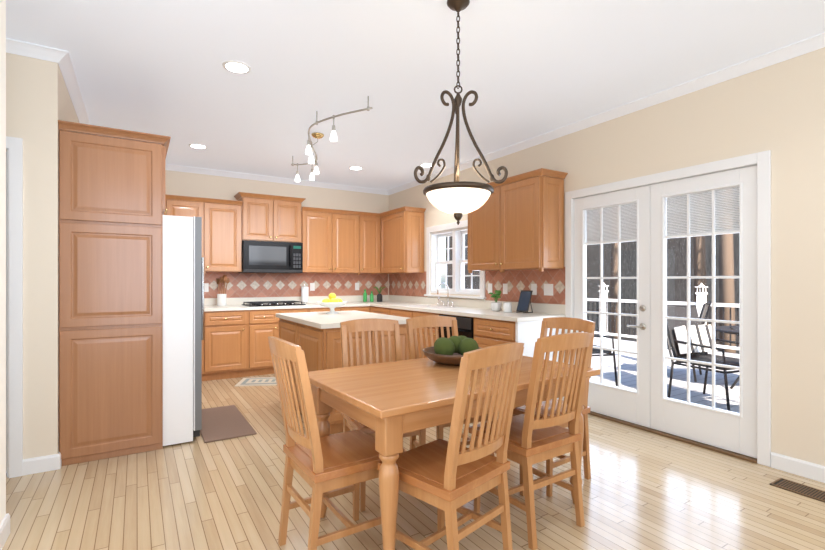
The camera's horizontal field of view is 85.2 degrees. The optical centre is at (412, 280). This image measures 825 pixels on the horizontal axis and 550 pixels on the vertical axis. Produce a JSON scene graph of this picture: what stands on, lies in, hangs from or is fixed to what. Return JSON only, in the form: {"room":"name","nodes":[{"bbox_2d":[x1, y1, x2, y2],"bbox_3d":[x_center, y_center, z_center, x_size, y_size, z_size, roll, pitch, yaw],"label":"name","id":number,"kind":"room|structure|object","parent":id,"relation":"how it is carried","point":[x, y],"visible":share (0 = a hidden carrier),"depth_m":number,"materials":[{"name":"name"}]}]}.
{"room":"dining room and kitchen","nodes":[
{"label":"dining room and kitchen","id":0,"kind":"room"},
{"bbox_2d":[0,0,5,523],"bbox_3d":[-1.441,-0.134,-0.568,1.950,2.770,5.340,0,0,-32],"label":"wall","id":1,"kind":"structure","parent":0,"point":[2,259],"depth_m":2.16,"materials":[{"name":"white paint"}]},
{"bbox_2d":[0,513,9,549],"bbox_3d":[-0.603,1.200,-0.053,0.015,0.100,5.340,0,0,-32],"label":"baseboard","id":2,"kind":"structure","parent":1,"relation":"attached to","point":[5,524],"depth_m":2.14,"materials":[{"name":"white wood"}]},
{"bbox_2d":[6,53,9,151],"bbox_3d":[-3.448,-0.134,2.412,1.970,2.770,0.160,0,0,-32],"label":"wall","id":3,"kind":"structure","parent":0,"point":[8,94],"depth_m":2.85,"materials":[{"name":"beige paint"}]},
{"bbox_2d":[6,152,6,472],"bbox_3d":[-2.966,0.202,2.705,0.809,2.073,0.046,0,0,-32],"label":"hall door","id":4,"kind":"structure","parent":3,"relation":"in","point":[6,312],"depth_m":2.90,"materials":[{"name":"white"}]},
{"bbox_2d":[6,136,22,477],"bbox_3d":[-2.963,0.168,2.698,0.976,2.164,0.180,0,0,-32],"label":"door frame","id":5,"kind":"structure","parent":3,"relation":"attached to","point":[14,146],"depth_m":2.86,"materials":[{"name":"white wood"}]},
{"bbox_2d":[6,38,57,62],"bbox_3d":[-3.222,-1.484,2.417,2.040,0.068,0.064,0,0,-32],"label":"crown molding","id":6,"kind":"structure","parent":3,"relation":"attached to","point":[13,46],"depth_m":2.89,"materials":[{"name":"white"}]},
{"bbox_2d":[10,53,78,458],"bbox_3d":[-3.226,-0.134,4.162,0.242,2.770,2.910,0,0,-32],"label":"wall","id":7,"kind":"structure","parent":0,"point":[41,104],"depth_m":2.94,"materials":[{"name":"beige paint"}]},
{"bbox_2d":[58,49,92,134],"bbox_3d":[-3.054,-1.484,4.177,0.064,0.068,2.885,0,0,-32],"label":"crown molding","id":8,"kind":"structure","parent":7,"relation":"attached to","point":[61,58],"depth_m":3.39,"materials":[{"name":"white"}]},
{"bbox_2d":[166,170,388,297],"bbox_3d":[-2.288,-0.134,6.540,4.330,2.770,0.160,0,0,-32],"label":"wall","id":9,"kind":"structure","parent":0,"point":[178,183],"depth_m":6.58,"materials":[{"name":"beige paint"}]},
{"bbox_2d":[164,194,203,256],"bbox_3d":[-3.021,-0.595,5.795,0.560,0.948,0.338,0,0,-32],"label":"upper cabinet","id":10,"kind":"object","parent":9,"relation":"attached to","point":[186,206],"depth_m":5.69,"materials":[{"name":"brown wood"}]},
{"bbox_2d":[204,198,243,271],"bbox_3d":[-2.583,-0.595,6.064,0.468,0.948,0.338,0,0,-32],"label":"upper cabinet","id":11,"kind":"object","parent":9,"relation":"attached to","point":[223,222],"depth_m":5.92,"materials":[{"name":"brown wood"}]},
{"bbox_2d":[236,192,303,243],"bbox_3d":[-2.032,-0.869,6.403,0.818,0.640,0.338,0,0,-32],"label":"upper cabinet","id":12,"kind":"object","parent":9,"relation":"attached to","point":[265,219],"depth_m":6.25,"materials":[{"name":"brown wood"}]},
{"bbox_2d":[238,240,302,272],"bbox_3d":[-2.006,-0.331,6.361,0.814,0.433,0.437,0,0,-32],"label":"microwave","id":13,"kind":"object","parent":12,"relation":"attached to","point":[270,257],"visible":1,"depth_m":6.19,"materials":[{"name":"black"}]},
{"bbox_2d":[166,164,385,194],"bbox_3d":[-2.159,-1.484,6.487,4.007,0.068,0.064,0,0,-32],"label":"crown molding","id":14,"kind":"structure","parent":9,"relation":"attached to","point":[170,167],"depth_m":6.52,"materials":[{"name":"white"}]},
{"bbox_2d":[204,272,387,297],"bbox_3d":[-2.149,0.047,6.528,4.066,0.377,0.005,0,0,-32],"label":"backsplash","id":15,"kind":"structure","parent":9,"relation":"attached to","point":[242,285],"depth_m":6.73,"materials":[{"name":"tile"}]},
{"bbox_2d":[204,283,208,291],"bbox_3d":[-2.815,0.091,6.109,0.074,0.120,0.008,0,0,-32],"label":"switch plate","id":16,"kind":"object","parent":15,"relation":"attached to","point":[206,285],"depth_m":6.11,"materials":[{"name":"white plastic"}]},
{"bbox_2d":[310,283,314,290],"bbox_3d":[-1.537,0.091,6.894,0.074,0.120,0.008,0,0,-32],"label":"switch plate","id":17,"kind":"object","parent":15,"relation":"attached to","point":[312,285],"depth_m":6.89,"materials":[{"name":"white plastic"}]},
{"bbox_2d":[204,295,389,306],"bbox_3d":[-2.145,0.286,6.521,4.066,0.100,0.018,0,0,-32],"label":"backsplash","id":18,"kind":"structure","parent":9,"relation":"attached to","point":[312,299],"depth_m":6.76,"materials":[{"name":"white stone"}]},
{"bbox_2d":[303,207,359,274],"bbox_3d":[-1.296,-0.595,6.855,0.901,0.948,0.338,0,0,-32],"label":"upper cabinet","id":19,"kind":"object","parent":9,"relation":"attached to","point":[359,243],"depth_m":6.71,"materials":[{"name":"brown wood"}]},
{"bbox_2d":[360,212,379,273],"bbox_3d":[-0.748,-0.595,7.192,0.385,0.948,0.338,0,0,-32],"label":"upper cabinet","id":20,"kind":"object","parent":9,"relation":"attached to","point":[369,222],"depth_m":7.05,"materials":[{"name":"brown wood"}]},
{"bbox_2d":[2,373,824,549],"bbox_3d":[-0.637,1.311,2.126,6.460,0.120,9.410,0,0,-32],"label":"floor","id":21,"kind":"structure","parent":0,"point":[643,490],"depth_m":2.52,"materials":[{"name":"brown wood"}]},
{"bbox_2d":[58,120,170,465],"bbox_3d":[-2.339,0.090,3.586,0.662,2.320,1.020,0,0,-32],"label":"pantry cabinet","id":22,"kind":"object","parent":21,"relation":"on","point":[112,201],"visible":0.98,"depth_m":3.16,"materials":[{"name":"brown wood"}]},
{"bbox_2d":[163,215,203,445],"bbox_3d":[-2.224,0.375,3.686,0.906,1.750,0.920,0,0,-32],"label":"refrigerator","id":23,"kind":"object","parent":21,"relation":"on","point":[183,298],"visible":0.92,"depth_m":3.43,"materials":[{"name":"white metal"}]},
{"bbox_2d":[202,311,205,380],"bbox_3d":[-2.935,0.813,5.672,0.477,0.874,0.638,0,0,-32],"label":"base cabinet","id":24,"kind":"object","parent":21,"relation":"on","point":[203,341],"depth_m":5.54,"materials":[{"name":"brown wood"}]},
{"bbox_2d":[206,307,249,380],"bbox_3d":[-2.513,0.813,5.931,0.515,0.874,0.638,0,0,-32],"label":"base cabinet","id":25,"kind":"object","parent":21,"relation":"on","point":[235,342],"depth_m":5.68,"materials":[{"name":"brown wood"}]},
{"bbox_2d":[204,303,369,310],"bbox_3d":[-2.257,0.356,6.083,3.416,0.040,0.648,0,0,-32],"label":"countertop","id":26,"kind":"structure","parent":25,"relation":"on","point":[229,306],"depth_m":6.15,"materials":[{"name":"white stone"}]},
{"bbox_2d":[216,275,229,305],"bbox_3d":[-2.574,0.127,6.087,0.178,0.417,0.160,0,0,-32],"label":"utensil crock","id":27,"kind":"object","parent":26,"relation":"on","point":[221,299],"visible":1,"depth_m":6.03,"materials":[{"name":"white ceramic"}]},
{"bbox_2d":[242,301,305,306],"bbox_3d":[-1.938,0.313,6.257,0.750,0.045,0.510,0,0,-32],"label":"gas cooktop","id":28,"kind":"object","parent":26,"relation":"in","point":[270,303],"visible":1,"depth_m":6.17,"materials":[{"name":"black metal"}]},
{"bbox_2d":[301,285,308,303],"bbox_3d":[-1.606,0.195,6.701,0.108,0.282,0.110,0,0,-32],"label":"paper towel holder","id":29,"kind":"object","parent":26,"relation":"on","point":[304,295],"visible":1,"depth_m":6.66,"materials":[{"name":"white paper"}]},
{"bbox_2d":[200,405,256,442],"bbox_3d":[-1.690,1.243,3.973,0.390,0.013,0.980,0,0,-32],"label":"floor mat","id":30,"kind":"object","parent":21,"relation":"on","point":[225,422],"visible":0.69,"depth_m":3.87,"materials":[{"name":"brown fabric"}]},
{"bbox_2d":[235,377,276,385],"bbox_3d":[-1.808,1.244,5.579,0.660,0.011,0.440,0,0,-8],"label":"kitchen rug","id":31,"kind":"object","parent":21,"relation":"on","point":[262,381],"visible":0.73,"depth_m":5.53,"materials":[{"name":"beige fabric"}]},
{"bbox_2d":[250,307,309,375],"bbox_3d":[-1.953,0.813,6.275,0.798,0.874,0.638,0,0,-32],"label":"base cabinet","id":32,"kind":"object","parent":21,"relation":"on","point":[264,323],"depth_m":5.91,"materials":[{"name":"brown wood"}]},
{"bbox_2d":[268,336,380,549],"bbox_3d":[-0.382,0.749,2.083,0.523,1.002,0.429,0,0,-32],"label":"dining chair","id":33,"kind":"object","parent":21,"relation":"on","point":[328,465],"visible":0.92,"depth_m":1.96,"materials":[{"name":"brown wood"}]},
{"bbox_2d":[310,307,369,311],"bbox_3d":[-1.197,0.813,6.740,0.978,0.874,0.638,0,0,-32],"label":"base cabinet","id":34,"kind":"object","parent":21,"relation":"on","point":[312,309],"depth_m":6.48,"materials":[{"name":"brown wood"}]},
{"bbox_2d":[279,318,408,433],"bbox_3d":[-0.672,0.813,4.335,0.899,0.874,1.316,0,0,-32],"label":"kitchen island","id":35,"kind":"object","parent":21,"relation":"on","point":[316,336],"depth_m":3.74,"materials":[{"name":"brown wood"}]},
{"bbox_2d":[276,310,408,329],"bbox_3d":[-0.686,0.356,4.326,0.900,0.040,1.350,0,0,-32],"label":"island countertop","id":36,"kind":"structure","parent":35,"relation":"on","point":[322,321],"depth_m":4.13,"materials":[{"name":"white stone"}]},
{"bbox_2d":[316,293,348,313],"bbox_3d":[-0.828,0.230,4.632,0.336,0.212,0.336,0,0,-32],"label":"lemon bowl","id":37,"kind":"object","parent":36,"relation":"on","point":[332,302],"visible":1,"depth_m":4.55,"materials":[{"name":"white ceramic"}]},
{"bbox_2d":[340,318,425,511],"bbox_3d":[-0.194,0.749,2.719,0.415,1.002,0.517,0,0,-23],"label":"dining chair","id":38,"kind":"object","parent":21,"relation":"on","point":[375,325],"visible":0.25,"depth_m":2.88,"materials":[{"name":"brown wood"}]},
{"bbox_2d":[370,307,409,317],"bbox_3d":[-0.041,0.813,6.377,0.668,0.874,1.190,0,0,-32],"label":"base cabinet","id":39,"kind":"object","parent":21,"relation":"on","point":[395,311],"depth_m":6.14,"materials":[{"name":"brown wood"}]},
{"bbox_2d":[410,311,433,358],"bbox_3d":[0.424,0.813,5.621,0.668,0.874,0.585,0,0,-32],"label":"base cabinet","id":40,"kind":"object","parent":21,"relation":"on","point":[412,313],"depth_m":5.49,"materials":[{"name":"brown wood"}]},
{"bbox_2d":[406,316,491,454],"bbox_3d":[0.228,0.749,2.972,0.415,1.002,0.517,0,0,-26],"label":"dining chair","id":41,"kind":"object","parent":21,"relation":"on","point":[425,322],"visible":0.33,"depth_m":3.12,"materials":[{"name":"brown wood"}]},
{"bbox_2d":[377,342,523,549],"bbox_3d":[0.176,0.749,1.925,0.517,1.002,0.415,0,0,44],"label":"dining chair","id":42,"kind":"object","parent":21,"relation":"on","point":[451,477],"visible":0.88,"depth_m":1.81,"materials":[{"name":"brown wood"}]},
{"bbox_2d":[434,311,469,342],"bbox_3d":[0.740,0.813,5.106,0.668,0.874,0.625,0,0,-32],"label":"dishwasher","id":43,"kind":"object","parent":21,"relation":"on","point":[463,321],"depth_m":4.86,"materials":[{"name":"black"}]},
{"bbox_2d":[308,356,599,549],"bbox_3d":[0.220,0.870,2.449,1.416,0.759,0.860,0,0,-35],"label":"dining table","id":44,"kind":"object","parent":21,"relation":"on","point":[390,404],"visible":0.52,"depth_m":2.04,"materials":[{"name":"brown wood"}]},
{"bbox_2d":[422,335,480,364],"bbox_3d":[0.258,0.409,2.694,0.400,0.162,0.400,0,0,-32],"label":"moss bowl","id":45,"kind":"object","parent":44,"relation":"on","point":[451,350],"visible":0.81,"depth_m":2.60,"materials":[{"name":"brown wood"}]},
{"bbox_2d":[470,315,564,400],"bbox_3d":[1.069,0.813,4.570,0.668,0.874,0.632,0,0,-32],"label":"base cabinet","id":46,"kind":"object","parent":21,"relation":"on","point":[486,332],"depth_m":4.31,"materials":[{"name":"brown wood"}]},
{"bbox_2d":[370,299,564,322],"bbox_3d":[0.279,0.356,5.857,0.668,0.040,3.688,0,0,-32],"label":"countertop","id":47,"kind":"structure","parent":46,"relation":"on","point":[522,317],"depth_m":4.88,"materials":[{"name":"white stone"}]},
{"bbox_2d":[363,289,366,301],"bbox_3d":[-0.761,0.236,7.197,0.058,0.200,0.058,0,0,43],"label":"bottle","id":48,"kind":"object","parent":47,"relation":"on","point":[364,294],"depth_m":7.18,"materials":[{"name":"green glass"}]},
{"bbox_2d":[406,303,437,306],"bbox_3d":[0.249,0.424,5.869,0.430,0.184,0.740,0,0,-32],"label":"sink","id":49,"kind":"object","parent":47,"relation":"in","point":[407,304],"depth_m":6.31,"materials":[{"name":"white ceramic"}]},
{"bbox_2d":[437,283,453,305],"bbox_3d":[0.391,0.179,6.007,0.208,0.314,0.389,0,0,-32],"label":"sink faucet","id":50,"kind":"object","parent":47,"relation":"on","point":[439,301],"visible":1,"depth_m":6.00,"materials":[{"name":"silver metal"}]},
{"bbox_2d":[489,290,501,310],"bbox_3d":[0.920,0.220,4.998,0.175,0.231,0.130,0,0,-32],"label":"potted plant","id":51,"kind":"object","parent":47,"relation":"on","point":[495,305],"visible":1,"depth_m":4.97,"materials":[{"name":"green plant"}]},
{"bbox_2d":[503,302,511,311],"bbox_3d":[1.022,0.283,4.830,0.090,0.105,0.090,0,0,-32],"label":"canister","id":52,"kind":"object","parent":47,"relation":"on","point":[507,306],"visible":1,"depth_m":4.79,"materials":[{"name":"white ceramic"}]},
{"bbox_2d":[516,290,532,312],"bbox_3d":[1.177,0.217,4.714,0.141,0.234,0.160,0,0,-32],"label":"tablet","id":53,"kind":"object","parent":47,"relation":"on","point":[524,302],"visible":0.98,"depth_m":4.70,"materials":[{"name":"black"}]},
{"bbox_2d":[469,332,592,549],"bbox_3d":[0.617,0.749,2.339,0.429,1.002,0.523,0,0,-32],"label":"dining chair","id":54,"kind":"object","parent":21,"relation":"on","point":[533,440],"visible":0.92,"depth_m":2.19,"materials":[{"name":"brown wood"}]},
{"bbox_2d":[512,317,594,496],"bbox_3d":[0.870,0.749,2.887,0.517,1.002,0.415,0,0,-37],"label":"dining chair","id":55,"kind":"object","parent":21,"relation":"on","point":[573,324],"visible":0.33,"depth_m":2.83,"materials":[{"name":"brown wood"}]},
{"bbox_2d":[770,478,824,501],"bbox_3d":[2.354,1.247,2.644,0.160,0.006,0.360,0,0,-32],"label":"floor vent","id":56,"kind":"object","parent":21,"relation":"in","point":[802,489],"visible":1,"depth_m":2.69,"materials":[{"name":"black metal"}]},
{"bbox_2d":[6,0,824,189],"bbox_3d":[-0.637,-1.579,2.126,6.460,0.120,9.410,0,0,-32],"label":"ceiling","id":57,"kind":"structure","parent":0,"point":[528,69],"depth_m":3.15,"materials":[{"name":"white paint"}]},
{"bbox_2d":[189,143,207,148],"bbox_3d":[-2.414,-1.516,5.055,0.195,0.006,0.195,0,0,34],"label":"recessed light","id":58,"kind":"object","parent":57,"relation":"in","point":[194,145],"depth_m":5.05,"materials":[{"name":"white"}]},
{"bbox_2d":[222,60,250,73],"bbox_3d":[-1.247,-1.516,3.189,0.195,0.006,0.195,0,0,34],"label":"recessed light","id":59,"kind":"object","parent":57,"relation":"in","point":[239,67],"depth_m":3.18,"materials":[{"name":"white"}]},
{"bbox_2d":[291,96,372,181],"bbox_3d":[-0.933,-1.364,4.546,0.466,0.310,2.132,0,0,-32],"label":"track light","id":60,"kind":"object","parent":57,"relation":"attached to","point":[317,136],"visible":0.98,"depth_m":4.29,"materials":[{"name":"white glass"}]},
{"bbox_2d":[349,166,362,169],"bbox_3d":[-0.762,-1.516,6.034,0.195,0.006,0.195,0,0,19],"label":"recessed light","id":61,"kind":"object","parent":57,"relation":"in","point":[352,167],"depth_m":6.01,"materials":[{"name":"white plastic"}]},
{"bbox_2d":[420,163,431,166],"bbox_3d":[0.190,-1.516,5.880,0.195,0.006,0.195,0,0,34],"label":"recessed light","id":62,"kind":"object","parent":57,"relation":"in","point":[423,164],"depth_m":5.84,"materials":[{"name":"white"}]},
{"bbox_2d":[414,0,507,224],"bbox_3d":[0.214,-0.912,2.416,0.470,1.214,0.484,0,0,-32],"label":"pendant chandelier","id":63,"kind":"object","parent":57,"relation":"hanging from","point":[457,198],"visible":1,"depth_m":2.37,"materials":[{"name":"brown metal"}]},
{"bbox_2d":[389,47,824,465],"bbox_3d":[2.046,-0.134,3.775,0.160,2.770,9.410,0,0,-32],"label":"wall","id":64,"kind":"structure","parent":0,"point":[778,110],"depth_m":3.00,"materials":[{"name":"beige paint"}]},
{"bbox_2d":[380,206,425,273],"bbox_3d":[-0.163,-0.595,6.891,0.338,0.948,0.766,0,0,-32],"label":"upper cabinet","id":65,"kind":"object","parent":64,"relation":"attached to","point":[401,229],"depth_m":6.62,"materials":[{"name":"brown wood"}]},
{"bbox_2d":[424,220,485,298],"bbox_3d":[0.603,-0.282,6.075,0.209,1.005,1.330,0,0,-32],"label":"window","id":66,"kind":"structure","parent":64,"relation":"in","point":[458,262],"depth_m":6.10,"materials":[{"name":"white wood"}]},
{"bbox_2d":[389,267,564,304],"bbox_3d":[0.567,0.047,6.023,0.005,0.377,3.670,0,0,-32],"label":"backsplash","id":67,"kind":"structure","parent":64,"relation":"attached to","point":[414,284],"depth_m":5.11,"materials":[{"name":"tile"}]},
{"bbox_2d":[488,283,491,292],"bbox_3d":[0.934,0.091,5.410,0.007,0.120,0.075,0,0,-32],"label":"switch plate","id":68,"kind":"object","parent":67,"relation":"attached to","point":[489,284],"depth_m":5.41,"materials":[{"name":"white plastic"}]},
{"bbox_2d":[503,284,507,293],"bbox_3d":[1.071,0.091,5.189,0.007,0.120,0.075,0,0,-32],"label":"switch plate","id":69,"kind":"object","parent":67,"relation":"attached to","point":[505,286],"depth_m":5.18,"materials":[{"name":"white plastic"}]},
{"bbox_2d":[531,284,536,294],"bbox_3d":[1.301,0.091,4.814,0.007,0.120,0.075,0,0,-32],"label":"switch plate","id":70,"kind":"object","parent":67,"relation":"attached to","point":[533,286],"depth_m":4.80,"materials":[{"name":"white plastic"}]},
{"bbox_2d":[544,284,552,295],"bbox_3d":[1.406,0.091,4.643,0.007,0.120,0.120,0,0,-32],"label":"switch plate","id":71,"kind":"object","parent":67,"relation":"attached to","point":[548,289],"depth_m":4.64,"materials":[{"name":"white plastic"}]},
{"bbox_2d":[390,295,564,314],"bbox_3d":[0.556,0.286,6.027,0.018,0.100,3.688,0,0,-32],"label":"backsplash","id":72,"kind":"structure","parent":64,"relation":"attached to","point":[551,309],"depth_m":5.66,"materials":[{"name":"white stone"}]},
{"bbox_2d":[468,168,567,272],"bbox_3d":[1.063,-0.580,4.867,0.369,0.978,1.220,0,0,-32],"label":"upper cabinet","id":73,"kind":"object","parent":64,"relation":"attached to","point":[513,224],"visible":0.85,"depth_m":4.52,"materials":[{"name":"brown wood"}]},
{"bbox_2d":[386,32,824,194],"bbox_3d":[1.951,-1.484,3.716,0.064,0.068,9.089,0,0,-32],"label":"crown molding","id":74,"kind":"structure","parent":64,"relation":"attached to","point":[816,42],"depth_m":3.61,"materials":[{"name":"white"}]},
{"bbox_2d":[574,185,649,427],"bbox_3d":[1.774,0.214,4.071,0.110,2.030,0.766,0,0,-32],"label":"door leaf","id":75,"kind":"structure","parent":64,"relation":"in","point":[622,403],"depth_m":4.00,"materials":[{"name":"white wood"}]},
{"bbox_2d":[565,150,770,466],"bbox_3d":[2.041,0.185,3.784,0.220,2.130,1.690,0,0,-32],"label":"door frame","id":76,"kind":"structure","parent":64,"relation":"attached to","point":[761,161],"depth_m":3.07,"materials":[{"name":"white wood"}]},
{"bbox_2d":[650,165,756,457],"bbox_3d":[2.201,0.214,3.430,0.054,2.030,0.766,0,0,-32],"label":"door leaf","id":77,"kind":"structure","parent":64,"relation":"in","point":[736,432],"depth_m":3.38,"materials":[{"name":"white wood"}]},
{"bbox_2d":[771,452,824,482],"bbox_3d":[3.380,1.200,1.435,0.015,0.100,3.707,0,0,-32],"label":"baseboard","id":78,"kind":"structure","parent":64,"relation":"attached to","point":[792,465],"depth_m":2.88,"materials":[{"name":"white wood"}]},
{"label":"outside","id":79,"kind":"structure","parent":0,"visible":0},
{"bbox_2d":[446,187,738,353],"bbox_3d":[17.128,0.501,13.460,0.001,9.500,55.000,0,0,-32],"label":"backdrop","id":80,"kind":"structure","parent":79,"point":[674,253],"depth_m":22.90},
{"bbox_2d":[590,337,738,412],"bbox_3d":[4.128,1.331,5.764,5.410,0.040,11.500,0,0,-32],"label":"deck","id":81,"kind":"object","parent":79,"point":[679,385],"depth_m":6.03,"materials":[{"name":"white wood"}]},
{"bbox_2d":[586,283,738,349],"bbox_3d":[6.364,0.674,7.139,0.160,1.271,11.500,0,0,-32],"label":"deck railing","id":82,"kind":"object","parent":81,"relation":"on","point":[700,295],"depth_m":9.68,"materials":[{"name":"white wood"}]},
{"bbox_2d":[590,301,738,410],"bbox_3d":[3.542,0.074,4.983,2.818,2.446,3.472,0,0,-32],"label":"patio furniture","id":83,"kind":"object","parent":81,"relation":"on","point":[696,334],"depth_m":4.92,"materials":[{"name":"grey metal"}]},
{"bbox_3d":[11.846,4.351,10.214,12.400,0.200,55.000,0,0,-32],"label":"ground","id":84,"kind":"structure","parent":79,"visible":0},
{"bbox_2d":[609,189,735,352],"bbox_3d":[9.848,-4.297,8.463,11.009,17.094,17.496,0,0,-32],"label":"trees","id":85,"kind":"object","parent":84,"relation":"on","point":[699,267],"depth_m":10.34,"materials":[{"name":"brown plant"}]}
]}

